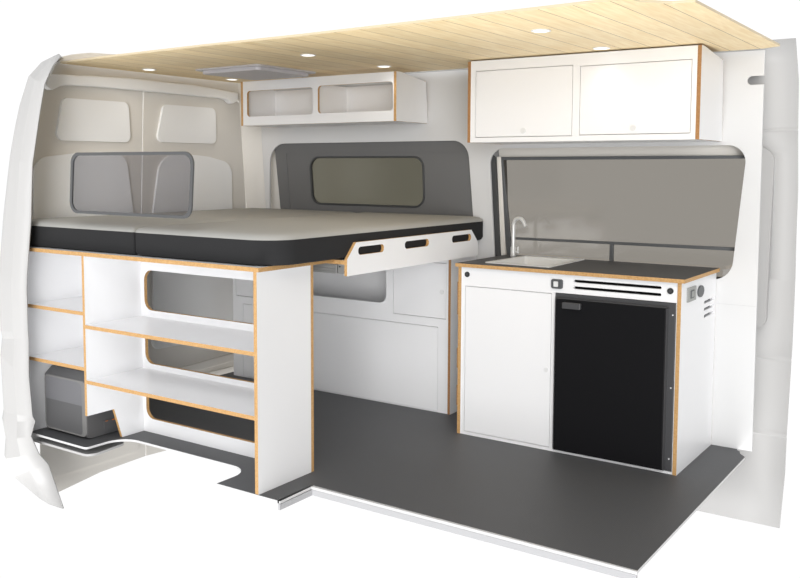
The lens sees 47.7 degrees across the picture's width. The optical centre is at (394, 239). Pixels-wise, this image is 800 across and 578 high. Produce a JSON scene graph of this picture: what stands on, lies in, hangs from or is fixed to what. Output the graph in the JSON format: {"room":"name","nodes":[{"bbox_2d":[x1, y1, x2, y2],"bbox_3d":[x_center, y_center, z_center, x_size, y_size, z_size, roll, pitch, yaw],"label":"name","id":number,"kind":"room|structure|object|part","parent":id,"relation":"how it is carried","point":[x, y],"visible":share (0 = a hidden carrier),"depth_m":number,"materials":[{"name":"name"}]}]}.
{"room":"vehicle interior","nodes":[
{"label":"vehicle interior","id":0,"kind":"room"},
{"bbox_2d":[0,54,63,508],"bbox_3d":[-1.871,0.215,4.871,0.310,2.440,0.500,3,6,34],"label":"pillar","id":1,"kind":"structure","parent":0,"point":[24,460],"depth_m":4.67,"materials":[{"name":"white metal"}]},
{"bbox_2d":[32,435,123,455],"bbox_3d":[-1.694,1.067,4.805,0.563,0.012,0.255,3,6,34],"label":"trim","id":2,"kind":"structure","parent":1,"relation":"attached to","point":[104,448],"depth_m":4.68,"materials":[{"name":"grey paint"}]},
{"bbox_2d":[70,151,194,218],"bbox_3d":[-1.230,-0.257,4.179,0.868,0.295,0.010,3,6,34],"label":"window","id":3,"kind":"structure","parent":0,"point":[187,154],"depth_m":4.14,"materials":[{"name":"grey glass"}]},
{"bbox_2d":[50,53,238,101],"bbox_3d":[-1.490,-0.989,5.615,0.040,0.259,1.630,3,6,34],"label":"wall","id":4,"kind":"structure","parent":0,"point":[58,68],"depth_m":5.39,"materials":[{"name":"grey metal"}]},
{"bbox_2d":[32,86,144,491],"bbox_3d":[-1.768,0.254,5.259,0.024,2.345,0.832,3,6,34],"label":"door","id":5,"kind":"structure","parent":4,"relation":"in","point":[73,119],"depth_m":5.21,"materials":[{"name":"grey metal"}]},
{"bbox_2d":[45,74,237,103],"bbox_3d":[-1.492,-0.919,5.527,0.048,0.108,1.480,3,6,34],"label":"trim","id":6,"kind":"structure","parent":4,"relation":"attached to","point":[54,81],"depth_m":5.43,"materials":[{"name":"white plastic"}]},
{"bbox_2d":[141,92,245,455],"bbox_3d":[-1.290,0.188,5.952,0.024,2.320,0.911,3,6,34],"label":"door","id":7,"kind":"structure","parent":4,"relation":"in","point":[209,129],"depth_m":5.87,"materials":[{"name":"grey metal"}]},
{"bbox_2d":[32,372,744,572],"bbox_3d":[-0.131,1.033,4.662,3.329,0.011,1.854,3,6,34],"label":"floor","id":8,"kind":"structure","parent":0,"point":[415,460],"depth_m":4.10,"materials":[{"name":"plastic"}]},
{"bbox_2d":[44,365,117,437],"bbox_3d":[-1.648,0.840,4.804,0.355,0.333,0.236,3,6,34],"label":"box","id":9,"kind":"object","parent":8,"relation":"on","point":[64,386],"visible":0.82,"depth_m":4.71,"materials":[{"name":"grey plastic"}]},
{"bbox_3d":[-1.491,0.967,4.735,0.003,0.056,0.072,3,6,34],"label":"socket plate","id":10,"kind":"part","parent":9,"relation":"part of","materials":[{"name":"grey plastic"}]},
{"bbox_2d":[27,246,333,494],"bbox_3d":[-1.160,0.545,4.519,1.778,0.977,0.505,3,6,34],"label":"shelf unit","id":11,"kind":"object","parent":8,"relation":"on","point":[90,312],"visible":0.95,"depth_m":4.43,"materials":[{"name":"white laminate"}]},
{"bbox_3d":[-1.629,0.343,4.740,0.460,0.018,0.352,3,6,34],"label":"shelf","id":12,"kind":"part","parent":11,"relation":"part of","materials":[{"name":"white laminate"}]},
{"bbox_3d":[-1.827,0.523,4.890,0.017,0.958,0.352,3,6,34],"label":"panel","id":13,"kind":"part","parent":11,"relation":"part of","materials":[{"name":"white laminate"}]},
{"bbox_3d":[-1.631,0.620,4.763,0.460,0.018,0.352,3,6,34],"label":"shelf","id":14,"kind":"part","parent":11,"relation":"part of","materials":[{"name":"white laminate"}]},
{"bbox_3d":[-0.961,0.446,4.288,1.129,0.018,0.352,3,6,34],"label":"shelf","id":15,"kind":"part","parent":11,"relation":"part of","materials":[{"name":"white laminate"}]},
{"bbox_3d":[-0.962,0.722,4.310,1.129,0.018,0.352,3,6,34],"label":"shelf","id":16,"kind":"part","parent":11,"relation":"part of","materials":[{"name":"white laminate"}]},
{"bbox_3d":[-1.158,0.068,4.480,1.778,0.019,0.505,3,6,34],"label":"panel","id":17,"kind":"part","parent":11,"relation":"part of","materials":[{"name":"white laminate"}]},
{"bbox_2d":[30,208,354,254],"bbox_3d":[-1.110,-0.078,5.260,0.946,0.145,1.798,3,6,34],"label":"mattress","id":18,"kind":"object","parent":11,"relation":"on","point":[102,233],"visible":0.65,"depth_m":4.61,"materials":[{"name":"black fabric"}]},
{"bbox_3d":[-1.097,0.547,4.616,1.752,0.958,0.019,3,6,34],"label":"panel","id":19,"kind":"part","parent":11,"relation":"part of","materials":[{"name":"white laminate"}]},
{"bbox_3d":[-0.488,0.601,3.974,0.019,0.958,0.352,3,6,34],"label":"panel","id":20,"kind":"part","parent":11,"relation":"part of","materials":[{"name":"white laminate"}]},
{"bbox_2d":[233,256,475,414],"bbox_3d":[-0.302,0.469,5.684,1.694,0.948,0.288,3,6,34],"label":"base cabinet","id":21,"kind":"object","parent":8,"relation":"on","point":[390,336],"visible":0.44,"depth_m":5.36,"materials":[{"name":"white laminate"}]},
{"bbox_3d":[-0.899,0.222,5.915,0.367,0.313,0.014,3,6,34],"label":"door","id":22,"kind":"part","parent":21,"relation":"part of","materials":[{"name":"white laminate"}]},
{"bbox_2d":[313,230,477,275],"bbox_3d":[-0.637,0.009,5.168,1.857,0.151,1.223,3,6,34],"label":"frame","id":23,"kind":"object","parent":21,"relation":"on","point":[393,254],"visible":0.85,"depth_m":4.50,"materials":[{"name":"white laminate"}]},
{"bbox_2d":[135,212,482,265],"bbox_3d":[-0.349,-0.034,4.743,0.874,0.145,1.812,3,6,34],"label":"mattress","id":24,"kind":"object","parent":23,"relation":"on","point":[301,239],"visible":1,"depth_m":4.13,"materials":[{"name":"black fabric"}]},
{"bbox_3d":[0.146,0.283,5.201,0.358,0.313,0.014,3,6,34],"label":"door","id":25,"kind":"part","parent":21,"relation":"part of","materials":[{"name":"white laminate"}]},
{"bbox_3d":[0.389,0.510,5.211,0.016,0.948,0.288,3,6,34],"label":"panel","id":26,"kind":"part","parent":21,"relation":"part of","materials":[{"name":"white laminate"}]},
{"bbox_2d":[278,486,637,577],"bbox_3d":[0.179,1.151,3.479,1.469,0.026,0.221,3,6,34],"label":"trim","id":27,"kind":"structure","parent":8,"relation":"attached to","point":[560,558],"depth_m":3.54,"materials":[{"name":"grey"}]},
{"bbox_2d":[456,267,715,475],"bbox_3d":[0.964,0.590,4.642,1.179,0.884,0.582,3,6,34],"label":"base cabinet","id":28,"kind":"object","parent":8,"relation":"on","point":[506,348],"visible":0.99,"depth_m":4.51,"materials":[{"name":"white laminate"}]},
{"bbox_3d":[0.500,0.562,4.968,0.019,0.884,0.568,3,6,34],"label":"panel","id":29,"kind":"part","parent":28,"relation":"part of","materials":[{"name":"white laminate"}]},
{"bbox_3d":[0.571,0.633,4.594,0.482,0.764,0.014,3,6,34],"label":"door","id":30,"kind":"part","parent":28,"relation":"part of","materials":[{"name":"white laminate"}]},
{"bbox_2d":[551,279,562,288],"bbox_3d":[0.790,0.215,4.395,0.059,0.046,0.010,3,6,34],"label":"light switch","id":31,"kind":"object","parent":28,"relation":"attached to","point":[555,283],"depth_m":4.38,"materials":[{"name":"white plastic"}]},
{"bbox_2d":[455,254,719,283],"bbox_3d":[0.969,0.140,4.606,1.186,0.018,0.582,3,6,34],"label":"countertop","id":32,"kind":"structure","parent":28,"relation":"on","point":[590,268],"depth_m":4.44,"materials":[{"name":"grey wood"}]},
{"bbox_2d":[510,216,526,256],"bbox_3d":[0.692,-0.017,5.028,0.108,0.226,0.031,4,6,42],"label":"faucet","id":33,"kind":"object","parent":32,"relation":"on","point":[513,252],"visible":1,"depth_m":5.04,"materials":[{"name":"silver metal"}]},
{"bbox_2d":[485,255,583,267],"bbox_3d":[0.752,0.175,4.802,0.375,0.131,0.481,3,6,34],"label":"sink","id":34,"kind":"object","parent":32,"relation":"in","point":[527,260],"visible":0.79,"depth_m":4.92,"materials":[{"name":"white ceramic"}]},
{"bbox_2d":[492,256,572,265],"bbox_3d":[0.738,0.177,4.781,0.331,0.131,0.386,3,6,34],"label":"basin","id":35,"kind":"object","parent":34,"relation":"in","point":[521,260],"depth_m":4.92,"materials":[{"name":"white ceramic"}]},
{"bbox_2d":[553,293,705,470],"bbox_3d":[1.152,0.646,4.458,0.586,0.776,0.552,3,6,34],"label":"fridge","id":36,"kind":"object","parent":28,"relation":"in","point":[614,371],"visible":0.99,"depth_m":4.23,"materials":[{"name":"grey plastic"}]},
{"bbox_3d":[0.846,0.316,4.320,0.093,0.030,0.021,3,6,34],"label":"handle","id":37,"kind":"part","parent":36,"relation":"part of","materials":[{"name":"grey plastic"}]},
{"bbox_2d":[687,285,696,302],"bbox_3d":[1.371,0.250,4.175,0.006,0.066,0.130,3,6,34],"label":"power socket","id":38,"kind":"object","parent":28,"relation":"attached to","point":[691,289],"depth_m":4.16,"materials":[{"name":"grey plastic"}]},
{"bbox_3d":[1.439,0.617,4.326,0.018,0.884,0.568,3,6,34],"label":"panel","id":39,"kind":"part","parent":28,"relation":"part of","materials":[{"name":"white laminate"}]},
{"bbox_2d":[697,285,703,296],"bbox_3d":[1.454,0.244,4.293,0.008,0.056,0.092,3,6,34],"label":"socket","id":40,"kind":"object","parent":28,"relation":"attached to","point":[700,288],"depth_m":4.28,"materials":[{"name":"grey plastic"}]},
{"bbox_2d":[60,0,779,82],"bbox_3d":[-0.055,-0.942,4.579,3.469,0.010,1.575,3,6,34],"label":"ceiling","id":41,"kind":"structure","parent":0,"point":[444,43],"depth_m":4.10,"materials":[{"name":"brown wood"}]},
{"bbox_2d":[195,64,315,79],"bbox_3d":[-0.815,-1.063,5.345,0.540,0.181,0.540,3,6,34],"label":"ceiling vent","id":42,"kind":"object","parent":41,"relation":"in","point":[250,71],"visible":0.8,"depth_m":5.24,"materials":[{"name":"grey plastic"}]},
{"bbox_3d":[-0.819,-0.996,5.350,0.515,0.010,0.515,3,6,34],"label":"frame","id":43,"kind":"part","parent":42,"relation":"part of","materials":[{"name":"grey plastic"}]},
{"bbox_2d":[300,54,315,56],"bbox_3d":[-0.439,-0.937,4.590,0.082,0.004,0.082,3,6,34],"label":"recessed light","id":44,"kind":"object","parent":41,"relation":"in","point":[306,55],"visible":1,"depth_m":4.59,"materials":[{"name":"white plastic"}]},
{"bbox_2d":[377,65,390,67],"bbox_3d":[-0.060,-0.976,5.094,0.082,0.004,0.082,3,6,34],"label":"recessed light","id":45,"kind":"object","parent":41,"relation":"in","point":[380,66],"visible":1,"depth_m":5.08,"materials":[{"name":"white plastic"}]},
{"bbox_2d":[531,29,550,32],"bbox_3d":[0.606,-0.865,3.746,0.082,0.004,0.082,3,6,34],"label":"recessed light","id":46,"kind":"object","parent":41,"relation":"in","point":[533,30],"visible":1,"depth_m":3.73,"materials":[{"name":"white plastic"}]},
{"bbox_2d":[593,47,609,49],"bbox_3d":[0.980,-0.907,4.286,0.082,0.004,0.082,3,6,34],"label":"recessed light","id":47,"kind":"object","parent":41,"relation":"in","point":[594,48],"visible":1,"depth_m":4.28,"materials":[{"name":"white plastic"}]},
{"bbox_2d":[261,38,798,527],"bbox_3d":[0.467,0.142,5.397,3.552,2.372,0.154,3,6,34],"label":"wall","id":48,"kind":"structure","parent":0,"point":[446,91],"depth_m":4.50,"materials":[{"name":"white"}]},
{"bbox_2d":[238,83,280,208],"bbox_3d":[-0.886,0.073,6.275,0.317,2.363,0.219,3,6,34],"label":"trim","id":49,"kind":"structure","parent":48,"relation":"attached to","point":[251,136],"depth_m":6.29,"materials":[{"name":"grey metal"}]},
{"bbox_2d":[241,71,427,127],"bbox_3d":[-0.394,-0.856,5.617,1.211,0.280,0.334,3,6,34],"label":"shelf","id":50,"kind":"object","parent":48,"relation":"attached to","point":[404,101],"visible":1,"depth_m":5.57,"materials":[{"name":"white laminate"}]},
{"bbox_3d":[-0.886,-0.884,5.953,0.018,0.280,0.334,3,6,34],"label":"panel","id":51,"kind":"part","parent":50,"relation":"part of","materials":[{"name":"white laminate"}]},
{"bbox_3d":[-0.313,-0.852,5.736,1.175,0.226,0.010,3,6,34],"label":"panel","id":52,"kind":"part","parent":50,"relation":"part of","materials":[{"name":"white laminate"}]},
{"bbox_3d":[-0.390,-0.724,5.635,1.175,0.014,0.314,3,6,34],"label":"panel","id":53,"kind":"part","parent":50,"relation":"part of","materials":[{"name":"white laminate"}]},
{"bbox_3d":[0.098,-0.827,5.281,0.018,0.280,0.334,3,6,34],"label":"panel","id":54,"kind":"part","parent":50,"relation":"part of","materials":[{"name":"white laminate"}]},
{"bbox_2d":[309,156,424,207],"bbox_3d":[-0.186,-0.372,5.745,0.905,0.316,0.021,3,6,34],"label":"window","id":55,"kind":"structure","parent":48,"relation":"in","point":[378,181],"depth_m":5.73,"materials":[{"name":"grey glass"}]},
{"bbox_2d":[275,141,472,215],"bbox_3d":[-0.159,-0.363,5.735,1.588,0.560,0.029,3,6,34],"label":"wall panel","id":56,"kind":"object","parent":48,"relation":"attached to","point":[446,163],"visible":0.72,"depth_m":5.59,"materials":[{"name":"grey fabric"}]},
{"bbox_2d":[491,155,500,255],"bbox_3d":[0.574,-0.165,5.243,0.112,0.690,0.016,3,6,34],"label":"trim","id":57,"kind":"structure","parent":48,"relation":"attached to","point":[493,161],"depth_m":5.22,"materials":[{"name":"plastic"}]},
{"bbox_2d":[467,45,722,143],"bbox_3d":[1.003,-0.716,4.633,1.222,0.428,0.388,3,6,34],"label":"upper cabinet","id":58,"kind":"object","parent":48,"relation":"attached to","point":[668,100],"visible":1,"depth_m":4.42,"materials":[{"name":"white laminate"}]},
{"bbox_3d":[0.507,-0.745,4.973,0.018,0.428,0.388,3,6,34],"label":"panel","id":59,"kind":"part","parent":58,"relation":"part of","materials":[{"name":"white laminate"}]},
{"bbox_3d":[0.660,-0.704,4.648,0.545,0.344,0.014,3,6,34],"label":"door","id":60,"kind":"part","parent":58,"relation":"part of","materials":[{"name":"white laminate"}]},
{"bbox_3d":[1.008,-0.510,4.657,1.186,0.014,0.368,3,6,34],"label":"panel","id":61,"kind":"part","parent":58,"relation":"part of","materials":[{"name":"white laminate"}]},
{"bbox_3d":[1.099,-0.713,4.774,1.186,0.374,0.010,3,6,34],"label":"panel","id":62,"kind":"part","parent":58,"relation":"part of","materials":[{"name":"white laminate"}]},
{"bbox_3d":[1.143,-0.673,4.318,0.541,0.333,0.014,3,6,34],"label":"door","id":63,"kind":"part","parent":58,"relation":"part of","materials":[{"name":"white laminate"}]},
{"bbox_3d":[1.500,-0.686,4.294,0.018,0.428,0.388,3,6,34],"label":"panel","id":64,"kind":"part","parent":58,"relation":"part of","materials":[{"name":"white laminate"}]},
{"bbox_2d":[497,155,744,260],"bbox_3d":[1.179,-0.118,4.860,1.414,0.662,0.030,3,6,34],"label":"window frame","id":65,"kind":"structure","parent":48,"relation":"in","point":[505,199],"depth_m":5.00,"materials":[{"name":"grey"}]},
{"bbox_2d":[499,145,743,254],"bbox_3d":[1.200,-0.143,4.868,1.450,0.750,0.006,3,6,34],"label":"trim","id":66,"kind":"structure","parent":48,"relation":"attached to","point":[706,150],"depth_m":4.82,"materials":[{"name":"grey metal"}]},
{"bbox_2d":[757,147,774,326],"bbox_3d":[1.838,-0.010,4.491,0.068,0.910,0.036,3,6,34],"label":"trim","id":67,"kind":"structure","parent":48,"relation":"attached to","point":[768,161],"depth_m":4.47,"materials":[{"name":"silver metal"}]}
]}

